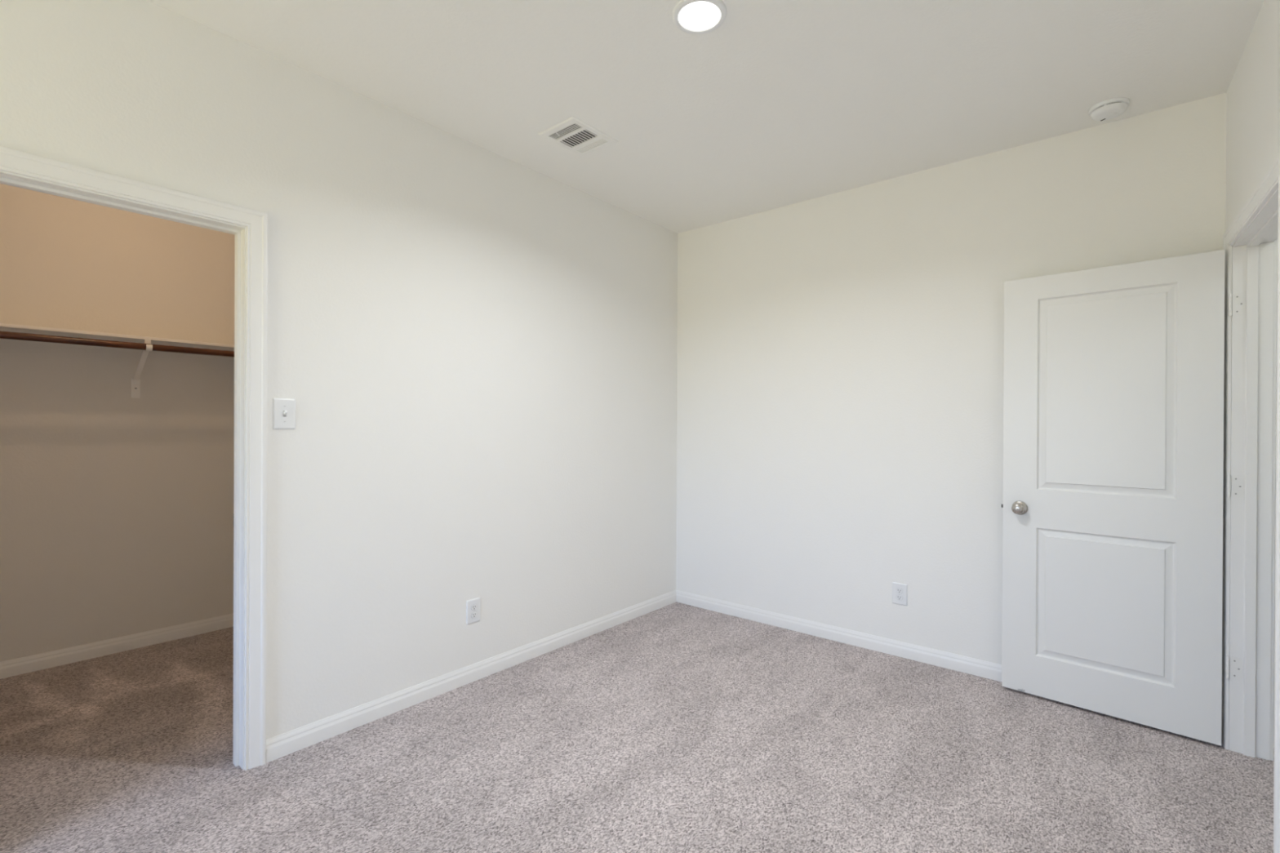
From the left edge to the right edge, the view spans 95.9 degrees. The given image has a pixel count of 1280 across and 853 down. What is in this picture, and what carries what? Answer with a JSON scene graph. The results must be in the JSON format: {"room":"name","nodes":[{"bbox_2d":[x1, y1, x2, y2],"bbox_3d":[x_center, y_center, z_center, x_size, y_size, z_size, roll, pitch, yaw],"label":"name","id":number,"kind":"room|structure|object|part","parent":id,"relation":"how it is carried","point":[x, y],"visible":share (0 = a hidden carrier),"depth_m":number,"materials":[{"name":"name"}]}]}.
{"room":"empty bedroom","nodes":[
{"label":"empty bedroom","id":0,"kind":"room"},
{"bbox_2d":[0,183,235,662],"bbox_3d":[-3.372,-0.083,2.919,0.115,2.743,2.600,0,0,40],"label":"wall","id":1,"kind":"structure","parent":0,"point":[117,508],"depth_m":3.27,"materials":[{"name":"white paint"}]},
{"bbox_2d":[0,613,233,679],"bbox_3d":[-3.342,1.248,2.865,0.015,0.083,2.360,0,0,40],"label":"baseboard","id":2,"kind":"structure","parent":1,"relation":"attached to","point":[19,666],"depth_m":3.27,"materials":[{"name":"white wood"}]},
{"bbox_2d":[0,323,234,351],"bbox_3d":[-3.219,-0.473,2.771,0.305,0.041,2.348,0,0,40],"label":"closet shelf","id":3,"kind":"object","parent":1,"relation":"attached to","point":[3,326],"visible":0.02,"depth_m":3.09,"materials":[{"name":"white paint"}]},
{"bbox_2d":[130,339,152,398],"bbox_3d":[-2.795,-0.321,3.243,0.356,0.311,0.041,0,0,40],"label":"shelf bracket","id":4,"kind":"object","parent":1,"relation":"attached to","point":[135,382],"visible":0.91,"depth_m":3.31,"materials":[{"name":"white metal"}]},
{"bbox_2d":[0,330,234,356],"bbox_3d":[-3.080,-0.434,2.656,0.036,0.036,2.339,0,0,40],"label":"closet rod","id":5,"kind":"object","parent":4,"relation":"attached to","point":[3,335],"visible":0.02,"depth_m":3.00,"materials":[{"name":"brown wood"}]},
{"bbox_3d":[-2.930,-0.221,3.355,0.006,0.110,0.041,0,0,40],"label":"wall plate","id":6,"kind":"part","parent":4,"relation":"part of","materials":[{"name":"white paint"}]},
{"bbox_2d":[0,0,677,739],"bbox_3d":[-1.558,-0.072,2.192,0.115,2.743,5.600,0,0,40],"label":"wall","id":7,"kind":"structure","parent":0,"point":[475,348],"depth_m":2.65,"materials":[{"name":"white paint"}]},
{"bbox_2d":[0,146,267,770],"bbox_3d":[-1.783,0.238,1.924,0.153,2.120,0.905,0,0,40],"label":"door frame","id":8,"kind":"structure","parent":7,"relation":"attached to","point":[13,161],"depth_m":2.19,"materials":[{"name":"white wood"}]},
{"bbox_2d":[272,398,295,429],"bbox_3d":[-1.398,-0.050,2.276,0.023,0.122,0.081,0,0,40],"label":"light switch","id":9,"kind":"object","parent":7,"relation":"attached to","point":[283,409],"visible":1,"depth_m":2.28,"materials":[{"name":"white plastic"}]},
{"bbox_2d":[266,590,676,763],"bbox_3d":[-0.587,1.260,3.270,0.015,0.083,2.695,0,0,40],"label":"baseboard","id":10,"kind":"structure","parent":7,"relation":"attached to","point":[279,746],"depth_m":2.80,"materials":[{"name":"white wood"}]},
{"bbox_2d":[466,597,480,624],"bbox_3d":[-0.850,0.945,2.955,0.008,0.122,0.083,0,0,40],"label":"wall outlet","id":11,"kind":"object","parent":7,"relation":"attached to","point":[473,606],"visible":1,"depth_m":2.95,"materials":[{"name":"white plastic"}]},
{"bbox_2d":[471,611,476,618],"bbox_3d":[-0.848,0.964,2.953,0.003,0.030,0.036,0,0,40],"label":"receptacle","id":12,"kind":"object","parent":11,"relation":"attached to","point":[473,614],"depth_m":2.95,"materials":[{"name":"white plastic"}]},
{"bbox_2d":[471,604,476,610],"bbox_3d":[-0.848,0.925,2.953,0.003,0.028,0.034,0,0,40],"label":"receptacle","id":13,"kind":"object","parent":11,"relation":"attached to","point":[473,606],"depth_m":2.95,"materials":[{"name":"white plastic"}]},
{"bbox_2d":[0,602,1274,852],"bbox_3d":[-0.534,1.306,1.468,6.600,0.001,6.000,0,0,40],"label":"floor","id":14,"kind":"structure","parent":0,"point":[676,727],"depth_m":2.23,"materials":[{"name":"carpet"}]},
{"bbox_2d":[146,0,1264,233],"bbox_3d":[-0.552,-1.487,1.423,6.600,0.100,6.100,0,0,40],"label":"ceiling","id":15,"kind":"structure","parent":0,"point":[783,103],"depth_m":2.34,"materials":[{"name":"white paint"}]},
{"bbox_2d":[537,115,617,156],"bbox_3d":[-0.306,-1.431,2.874,0.254,0.017,0.308,0,0,40],"label":"ceiling vent","id":16,"kind":"object","parent":15,"relation":"in","point":[572,133],"visible":1,"depth_m":2.86,"materials":[{"name":"white metal"}]},
{"bbox_2d":[671,0,726,34],"bbox_3d":[0.207,-1.429,2.008,0.189,0.011,0.189,0,0,40],"label":"recessed light","id":17,"kind":"object","parent":15,"relation":"in","point":[690,16],"visible":1,"depth_m":2.00,"materials":[{"name":"white plastic"}]},
{"bbox_2d":[1088,97,1129,120],"bbox_3d":[2.089,-1.405,2.573,0.143,0.044,0.143,0,0,40],"label":"smoke detector","id":18,"kind":"object","parent":15,"relation":"attached to","point":[1110,108],"visible":1,"depth_m":2.54,"materials":[{"name":"white plastic"}]},
{"bbox_2d":[675,92,1277,747],"bbox_3d":[1.493,-0.060,3.372,3.300,2.743,0.115,0,0,40],"label":"wall","id":19,"kind":"structure","parent":0,"point":[840,373],"depth_m":3.34,"materials":[{"name":"white paint"}]},
{"bbox_2d":[675,590,1002,681],"bbox_3d":[1.374,1.270,3.384,2.885,0.083,0.015,0,0,40],"label":"baseboard","id":20,"kind":"structure","parent":19,"relation":"attached to","point":[979,668],"depth_m":3.46,"materials":[{"name":"white wood"}]},
{"bbox_2d":[892,582,907,605],"bbox_3d":[1.482,0.957,3.298,0.083,0.122,0.008,0,0,40],"label":"wall outlet","id":21,"kind":"object","parent":19,"relation":"attached to","point":[900,591],"visible":1,"depth_m":3.29,"materials":[{"name":"white plastic"}]},
{"bbox_2d":[896,595,902,600],"bbox_3d":[1.481,0.977,3.296,0.036,0.030,0.003,0,0,40],"label":"receptacle","id":22,"kind":"object","parent":21,"relation":"attached to","point":[899,597],"depth_m":3.29,"materials":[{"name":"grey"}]},
{"bbox_2d":[896,587,902,593],"bbox_3d":[1.481,0.938,3.296,0.034,0.028,0.003,0,0,40],"label":"receptacle","id":23,"kind":"object","parent":21,"relation":"attached to","point":[899,590],"depth_m":3.29,"materials":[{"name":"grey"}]},
{"bbox_2d":[1225,0,1279,231],"bbox_3d":[0.788,-0.057,0.181,0.116,2.743,5.700,0,0,38],"label":"wall","id":24,"kind":"structure","parent":0,"point":[1253,92],"depth_m":2.03,"materials":[{"name":"white paint"}]},
{"bbox_2d":[1221,153,1279,852],"bbox_3d":[2.208,0.258,2.006,0.154,2.120,0.918,0,0,38],"label":"door frame","id":25,"kind":"structure","parent":24,"relation":"attached to","point":[1253,251],"depth_m":2.30,"materials":[{"name":"white wood"}]},
{"bbox_2d":[1001,249,1245,746],"bbox_3d":[2.126,0.290,2.616,0.844,2.024,0.159,0,0,44],"label":"door","id":26,"kind":"structure","parent":25,"relation":"attached to","point":[1113,406],"depth_m":2.57,"materials":[{"name":"wood"}]}
]}

